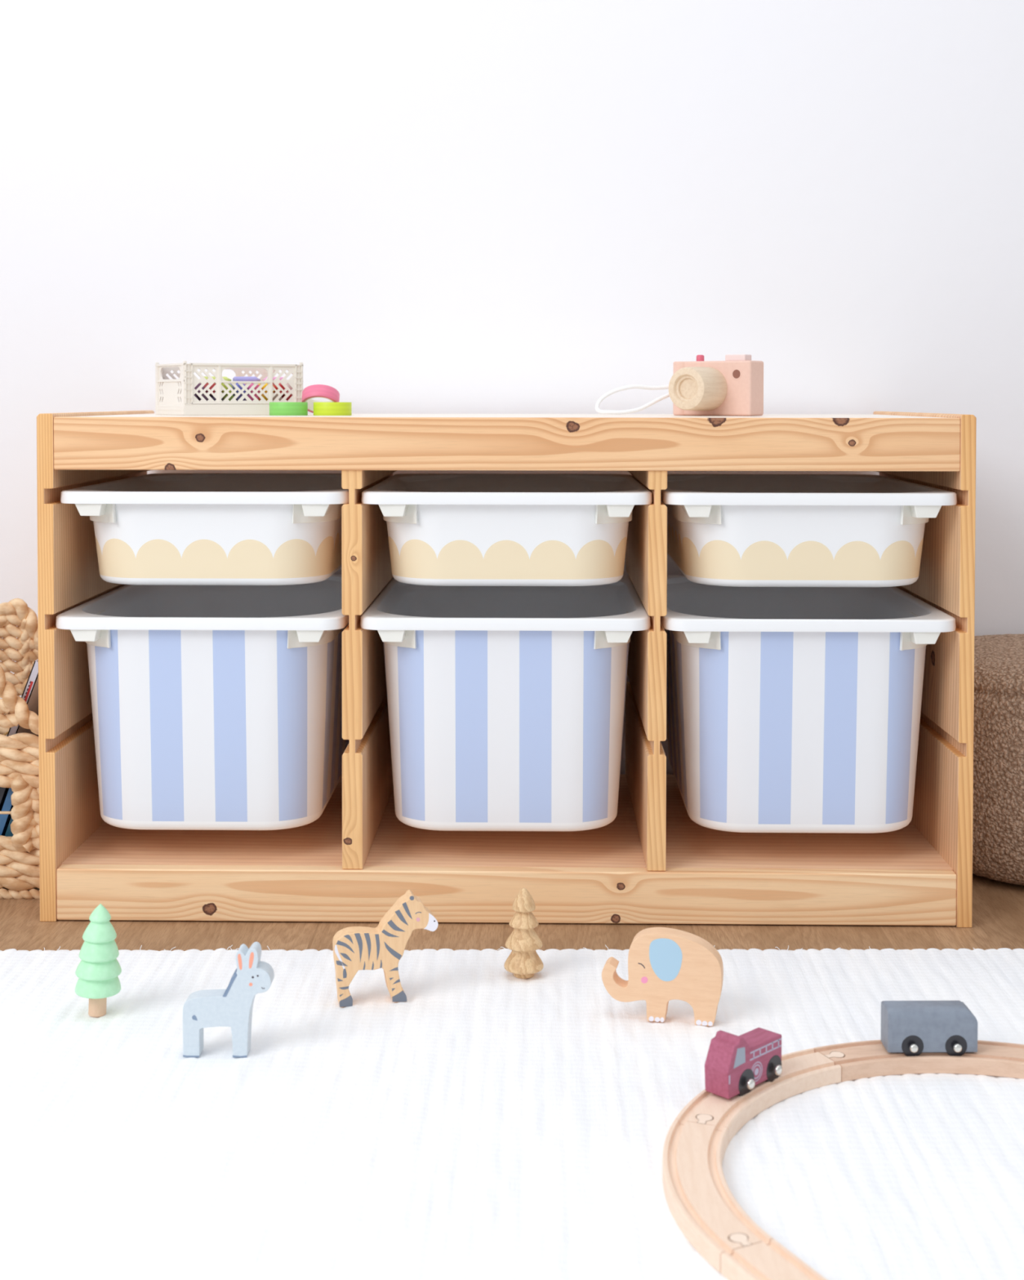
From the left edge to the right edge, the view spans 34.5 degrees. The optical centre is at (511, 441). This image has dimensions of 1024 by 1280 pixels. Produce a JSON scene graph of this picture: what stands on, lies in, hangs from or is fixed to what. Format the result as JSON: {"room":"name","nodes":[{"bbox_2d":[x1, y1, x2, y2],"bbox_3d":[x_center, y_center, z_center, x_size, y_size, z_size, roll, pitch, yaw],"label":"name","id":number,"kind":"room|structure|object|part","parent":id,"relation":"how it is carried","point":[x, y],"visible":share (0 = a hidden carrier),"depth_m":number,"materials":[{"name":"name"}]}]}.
{"room":"children's playroom","nodes":[
{"label":"children's playroom","id":0,"kind":"room"},
{"bbox_2d":[0,0,1023,774],"bbox_3d":[0.002,-0.871,2.156,5.200,2.700,0.098,0,2,1],"label":"wall","id":1,"kind":"structure","parent":0,"point":[421,206],"depth_m":2.12,"materials":[{"name":"white paint"}]},
{"bbox_2d":[0,873,1023,951],"bbox_3d":[-0.041,0.560,-0.178,5.200,0.040,4.680,0,2,1],"label":"floor","id":2,"kind":"structure","parent":0,"point":[997,906],"depth_m":1.66,"materials":[{"name":"brown wood"}]},
{"bbox_2d":[0,598,39,899],"bbox_3d":[-0.586,0.338,1.851,0.198,0.304,0.205,0,2,1],"label":"woven basket","id":3,"kind":"object","parent":2,"relation":"on","point":[19,752],"visible":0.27,"depth_m":1.76,"materials":[{"name":"wicker"}]},
{"bbox_2d":[0,786,8,809],"bbox_3d":[-0.566,0.417,1.857,0.052,0.122,0.145,0,2,1],"label":"book","id":4,"kind":"object","parent":3,"relation":"in","point":[2,790],"visible":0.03,"depth_m":1.78,"materials":[{"name":"grey paper"}]},
{"bbox_2d":[0,787,13,835],"bbox_3d":[-0.552,0.415,1.857,0.054,0.126,0.145,0,2,1],"label":"book","id":5,"kind":"object","parent":3,"relation":"in","point":[6,806],"visible":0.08,"depth_m":1.78,"materials":[{"name":"blue paper"}]},
{"bbox_2d":[3,816,13,836],"bbox_3d":[-0.540,0.418,1.857,0.052,0.121,0.145,0,2,1],"label":"book","id":6,"kind":"object","parent":3,"relation":"in","point":[7,833],"visible":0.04,"depth_m":1.78,"materials":[{"name":"blue paper"}]},
{"bbox_2d":[6,658,38,736],"bbox_3d":[-0.556,0.356,1.854,0.099,0.243,0.130,0,2,1],"label":"magazine","id":7,"kind":"object","parent":3,"relation":"in","point":[30,693],"visible":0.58,"depth_m":1.79,"materials":[{"name":"white paper"}]},
{"bbox_2d":[36,410,976,927],"bbox_3d":[-0.004,0.226,1.894,0.950,0.520,0.440,0,2,1],"label":"storage shelf","id":8,"kind":"object","parent":2,"relation":"on","point":[652,864],"visible":0.74,"depth_m":1.68,"materials":[{"name":"brown wood"}]},
{"bbox_3d":[-0.471,0.225,1.902,0.017,0.520,0.440,0,2,1],"label":"panel","id":9,"kind":"part","parent":8,"relation":"part of","materials":[{"name":"brown wood"}]},
{"bbox_2d":[55,574,349,830],"bbox_3d":[-0.318,0.286,1.890,0.298,0.225,0.421,0,2,1],"label":"storage bin","id":10,"kind":"object","parent":8,"relation":"in","point":[214,707],"visible":0.88,"depth_m":1.70,"materials":[{"name":"white plastic"}]},
{"bbox_2d":[60,472,348,585],"bbox_3d":[-0.312,0.094,1.886,0.298,0.098,0.421,0,2,1],"label":"storage bin","id":11,"kind":"object","parent":8,"relation":"in","point":[151,529],"visible":0.82,"depth_m":1.69,"materials":[{"name":"white plastic"}]},
{"bbox_2d":[155,360,302,415],"bbox_3d":[-0.336,-0.064,1.960,0.147,0.062,0.105,-1,2,-30],"label":"crate","id":12,"kind":"object","parent":8,"relation":"on","point":[175,396],"visible":0.94,"depth_m":1.92,"materials":[{"name":"white plastic"}]},
{"bbox_2d":[194,382,204,395],"bbox_3d":[-0.381,-0.062,1.934,0.014,0.014,0.088,-1,2,-30],"label":"marker pen","id":13,"kind":"object","parent":12,"relation":"in","point":[198,384],"visible":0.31,"depth_m":1.90,"materials":[{"name":"purple"}]},
{"bbox_2d":[196,393,208,400],"bbox_3d":[-0.374,-0.050,1.938,0.014,0.014,0.088,-1,2,-30],"label":"marker pen","id":14,"kind":"object","parent":12,"relation":"in","point":[202,394],"visible":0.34,"depth_m":1.90,"materials":[{"name":"purple"}]},
{"bbox_2d":[203,382,216,395],"bbox_3d":[-0.366,-0.062,1.942,0.014,0.014,0.088,-1,2,-30],"label":"marker pen","id":15,"kind":"object","parent":12,"relation":"in","point":[206,384],"visible":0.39,"depth_m":1.91,"materials":[{"name":"red plastic"}]},
{"bbox_2d":[204,376,231,383],"bbox_3d":[-0.345,-0.072,1.925,0.036,0.009,0.008,-1,2,-30],"label":"pen","id":16,"kind":"object","parent":12,"relation":"in","point":[224,378],"visible":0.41,"depth_m":1.93,"materials":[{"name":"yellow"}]},
{"bbox_2d":[221,382,232,394],"bbox_3d":[-0.351,-0.062,1.951,0.014,0.014,0.088,-1,2,-30],"label":"marker pen","id":17,"kind":"object","parent":12,"relation":"in","point":[222,384],"visible":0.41,"depth_m":1.91,"materials":[{"name":"green"}]},
{"bbox_2d":[222,394,233,400],"bbox_3d":[-0.349,-0.050,1.952,0.014,0.014,0.088,-1,2,-30],"label":"marker pen","id":18,"kind":"object","parent":12,"relation":"in","point":[225,395],"visible":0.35,"depth_m":1.92,"materials":[{"name":"green plastic"}]},
{"bbox_2d":[230,382,245,394],"bbox_3d":[-0.336,-0.063,1.960,0.014,0.014,0.088,-1,2,-30],"label":"marker pen","id":19,"kind":"object","parent":12,"relation":"in","point":[236,384],"visible":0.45,"depth_m":1.92,"materials":[{"name":"blue plastic"}]},
{"bbox_2d":[232,394,246,400],"bbox_3d":[-0.336,-0.050,1.960,0.014,0.014,0.088,-1,2,-30],"label":"marker pen","id":20,"kind":"object","parent":12,"relation":"in","point":[233,395],"visible":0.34,"depth_m":1.92,"materials":[{"name":"blue"}]},
{"bbox_2d":[232,376,260,381],"bbox_3d":[-0.312,-0.073,1.944,0.033,0.009,0.008,-1,2,-30],"label":"pen","id":21,"kind":"object","parent":12,"relation":"in","point":[235,378],"visible":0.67,"depth_m":1.94,"materials":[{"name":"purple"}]},
{"bbox_2d":[244,382,259,394],"bbox_3d":[-0.321,-0.063,1.968,0.014,0.014,0.088,-1,2,-30],"label":"marker pen","id":22,"kind":"object","parent":12,"relation":"in","point":[251,384],"visible":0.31,"depth_m":1.93,"materials":[{"name":"pink plastic"}]},
{"bbox_2d":[246,393,258,400],"bbox_3d":[-0.323,-0.051,1.967,0.014,0.014,0.088,-1,2,-30],"label":"marker pen","id":23,"kind":"object","parent":12,"relation":"in","point":[247,395],"visible":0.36,"depth_m":1.93,"materials":[{"name":"pink"}]},
{"bbox_2d":[257,393,267,400],"bbox_3d":[-0.310,-0.051,1.975,0.014,0.014,0.088,-1,2,-30],"label":"marker pen","id":24,"kind":"object","parent":12,"relation":"in","point":[262,394],"visible":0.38,"depth_m":1.94,"materials":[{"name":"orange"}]},
{"bbox_2d":[257,382,274,393],"bbox_3d":[-0.306,-0.063,1.977,0.014,0.014,0.088,-1,2,-30],"label":"marker pen","id":25,"kind":"object","parent":12,"relation":"in","point":[266,384],"visible":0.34,"depth_m":1.94,"materials":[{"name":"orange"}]},
{"bbox_2d":[262,376,283,383],"bbox_3d":[-0.283,-0.073,1.961,0.026,0.009,0.008,-1,2,-30],"label":"pen","id":26,"kind":"object","parent":12,"relation":"in","point":[273,378],"visible":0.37,"depth_m":1.96,"materials":[{"name":"pink plastic"}]},
{"bbox_2d":[272,394,282,400],"bbox_3d":[-0.297,-0.051,1.982,0.014,0.014,0.088,-1,2,-30],"label":"marker pen","id":27,"kind":"object","parent":12,"relation":"in","point":[276,395],"visible":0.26,"depth_m":1.94,"materials":[{"name":"beige"}]},
{"bbox_2d":[272,383,287,395],"bbox_3d":[-0.291,-0.063,1.985,0.014,0.014,0.088,-1,2,-30],"label":"marker pen","id":28,"kind":"object","parent":12,"relation":"in","point":[273,384],"visible":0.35,"depth_m":1.95,"materials":[{"name":"red plastic"}]},
{"bbox_2d":[281,394,292,400],"bbox_3d":[-0.285,-0.051,1.990,0.014,0.014,0.088,-1,2,-30],"label":"marker pen","id":29,"kind":"object","parent":12,"relation":"in","point":[290,395],"visible":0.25,"depth_m":1.95,"materials":[{"name":"red plastic"}]},
{"bbox_2d":[269,402,307,415],"bbox_3d":[-0.256,-0.038,1.891,0.044,0.015,0.044,0,2,1],"label":"tape roll","id":30,"kind":"object","parent":8,"relation":"on","point":[275,408],"visible":1,"depth_m":1.87,"materials":[{"name":"green"}]},
{"bbox_2d":[301,384,339,413],"bbox_3d":[-0.223,-0.050,1.923,0.044,0.035,0.045,0,2,0],"label":"tape roll","id":31,"kind":"object","parent":8,"relation":"on","point":[313,391],"visible":0.74,"depth_m":1.91,"materials":[{"name":"pink"}]},
{"bbox_2d":[313,402,351,415],"bbox_3d":[-0.206,-0.038,1.891,0.044,0.015,0.044,0,2,1],"label":"tape roll","id":32,"kind":"object","parent":8,"relation":"on","point":[319,408],"visible":1,"depth_m":1.87,"materials":[{"name":"yellow"}]},
{"bbox_3d":[-0.003,-0.021,1.896,0.918,0.018,0.422,0,2,1],"label":"panel","id":33,"kind":"part","parent":8,"relation":"part of","materials":[{"name":"brown wood"}]},
{"bbox_2d":[360,575,650,831],"bbox_3d":[-0.004,0.286,1.885,0.298,0.225,0.421,0,2,1],"label":"storage bin","id":34,"kind":"object","parent":8,"relation":"in","point":[506,704],"visible":0.88,"depth_m":1.70,"materials":[{"name":"white plastic"}]},
{"bbox_2d":[360,473,652,586],"bbox_3d":[-0.002,0.095,1.881,0.298,0.098,0.421,0,2,1],"label":"storage bin","id":35,"kind":"object","parent":8,"relation":"in","point":[443,529],"visible":1,"depth_m":1.69,"materials":[{"name":"white plastic"}]},
{"bbox_3d":[-0.007,0.002,1.677,0.918,0.054,0.017,0,2,1],"label":"rail","id":36,"kind":"part","parent":8,"relation":"part of","materials":[{"name":"brown wood"}]},
{"bbox_3d":[-0.008,0.464,1.690,0.918,0.053,0.018,0,2,1],"label":"rail","id":37,"kind":"part","parent":8,"relation":"part of","materials":[{"name":"brown wood"}]},
{"bbox_3d":[-0.004,0.440,1.909,0.918,0.017,0.420,0,2,1],"label":"panel","id":38,"kind":"part","parent":8,"relation":"part of","materials":[{"name":"brown wood"}]},
{"bbox_2d":[595,354,763,415],"bbox_3d":[0.191,-0.065,1.893,0.167,0.070,0.102,1,2,37],"label":"camera","id":39,"kind":"object","parent":8,"relation":"on","point":[734,385],"visible":1,"depth_m":1.87,"materials":[{"name":"pink paint"}]},
{"bbox_3d":[0.150,-0.050,1.913,0.109,0.035,0.023,0,2,-14],"label":"wrist cord","id":40,"kind":"part","parent":39,"relation":"part of","materials":[{"name":"white fabric"}]},
{"bbox_3d":[0.254,-0.077,1.868,0.010,0.010,0.001,1,2,38],"label":"viewfinder glass","id":41,"kind":"part","parent":39,"relation":"part of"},
{"bbox_2d":[660,575,955,833],"bbox_3d":[0.307,0.286,1.880,0.298,0.225,0.421,0,2,1],"label":"storage bin","id":42,"kind":"object","parent":8,"relation":"in","point":[789,709],"visible":0.88,"depth_m":1.69,"materials":[{"name":"white plastic"}]},
{"bbox_2d":[660,474,956,586],"bbox_3d":[0.307,0.095,1.875,0.298,0.098,0.421,0,2,1],"label":"storage bin","id":43,"kind":"object","parent":8,"relation":"in","point":[723,530],"visible":0.94,"depth_m":1.68,"materials":[{"name":"white plastic"}]},
{"bbox_3d":[0.463,0.227,1.886,0.016,0.520,0.440,0,2,1],"label":"panel","id":44,"kind":"part","parent":8,"relation":"part of","materials":[{"name":"brown wood"}]},
{"bbox_2d":[0,944,1023,1279],"bbox_3d":[-0.022,0.512,0.743,1.920,0.009,1.747,0,2,1],"label":"rug","id":45,"kind":"object","parent":2,"relation":"on","point":[488,1122],"visible":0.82,"depth_m":1.21,"materials":[{"name":"white fabric"}]},
{"bbox_2d":[74,903,121,1017],"bbox_3d":[-0.356,0.445,1.420,0.039,0.096,0.039,1,2,20],"label":"tree","id":46,"kind":"object","parent":45,"relation":"on","point":[99,968],"visible":1,"depth_m":1.41,"materials":[{"name":"green paint"}]},
{"bbox_2d":[182,942,274,1057],"bbox_3d":[-0.229,0.451,1.336,0.071,0.088,0.018,0,2,0],"label":"donkey","id":47,"kind":"object","parent":45,"relation":"on","point":[232,1006],"visible":1,"depth_m":1.33,"materials":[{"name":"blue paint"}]},
{"bbox_2d":[332,889,437,1007],"bbox_3d":[-0.112,0.445,1.455,0.091,0.094,0.019,0,2,-13],"label":"zebra","id":48,"kind":"object","parent":45,"relation":"on","point":[355,948],"visible":1,"depth_m":1.45,"materials":[{"name":"brown wood"}]},
{"bbox_2d":[503,888,543,978],"bbox_3d":[0.011,0.450,1.516,0.036,0.081,0.036,0,2,1],"label":"tree","id":49,"kind":"object","parent":45,"relation":"on","point":[523,961],"visible":1,"depth_m":1.51,"materials":[{"name":"brown wood"}]},
{"bbox_2d":[601,927,723,1026],"bbox_3d":[0.129,0.455,1.411,0.102,0.076,0.018,0,2,12],"label":"elephant","id":50,"kind":"object","parent":45,"relation":"on","point":[665,964],"visible":1,"depth_m":1.40},
{"bbox_2d":[662,1114,773,1272],"bbox_3d":[0.130,0.495,1.098,0.056,0.013,0.193,0,2,-3],"label":"track","id":51,"kind":"object","parent":45,"relation":"on","point":[699,1197],"visible":1,"depth_m":1.08,"materials":[{"name":"brown wood"}]},
{"bbox_2d":[674,1048,844,1144],"bbox_3d":[0.188,0.491,1.249,0.055,0.013,0.187,1,2,43],"label":"track","id":52,"kind":"object","parent":45,"relation":"on","point":[803,1070],"visible":0.78,"depth_m":1.24,"materials":[{"name":"brown wood"}]},
{"bbox_2d":[704,1027,782,1098],"bbox_3d":[0.175,0.465,1.246,0.035,0.046,0.069,2,2,44],"label":"fire truck","id":53,"kind":"object","parent":52,"relation":"on","point":[734,1064],"visible":1,"depth_m":1.23,"materials":[{"name":"red"}]},
{"bbox_2d":[751,1061,762,1081],"bbox_3d":[0.183,0.473,1.239,0.001,0.015,0.015,2,2,44],"label":"print","id":54,"kind":"object","parent":53,"relation":"on","point":[756,1066],"depth_m":1.24,"materials":[{"name":"paint"}]},
{"bbox_2d":[749,1038,781,1061],"bbox_3d":[0.192,0.459,1.247,0.001,0.007,0.041,2,2,44],"label":"print","id":55,"kind":"object","parent":53,"relation":"on","point":[777,1040],"depth_m":1.25},
{"bbox_2d":[720,1232,826,1279],"bbox_3d":[0.173,0.499,0.952,0.040,0.013,0.160,-1,2,-27],"label":"track","id":56,"kind":"object","parent":45,"relation":"on","point":[760,1260],"visible":1,"depth_m":0.99,"materials":[{"name":"brown wood"}]},
{"bbox_2d":[813,1040,1023,1081],"bbox_3d":[0.330,0.490,1.309,0.180,0.012,0.058,0,2,1],"label":"track","id":57,"kind":"object","parent":45,"relation":"on","point":[863,1059],"visible":0.79,"depth_m":1.30,"materials":[{"name":"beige wood"}]},
{"bbox_2d":[880,1000,977,1056],"bbox_3d":[0.332,0.467,1.315,0.071,0.039,0.038,0,2,-1],"label":"wagon","id":58,"kind":"object","parent":57,"relation":"on","point":[910,1028],"visible":1,"depth_m":1.30,"materials":[{"name":"wood"}]},
{"bbox_2d":[972,634,1023,885],"bbox_3d":[0.724,0.364,1.934,0.487,0.243,0.357,0,2,1],"label":"pouf","id":59,"kind":"object","parent":2,"relation":"on","point":[997,839],"visible":0.41,"depth_m":1.80,"materials":[{"name":"beige fabric"}]}
]}

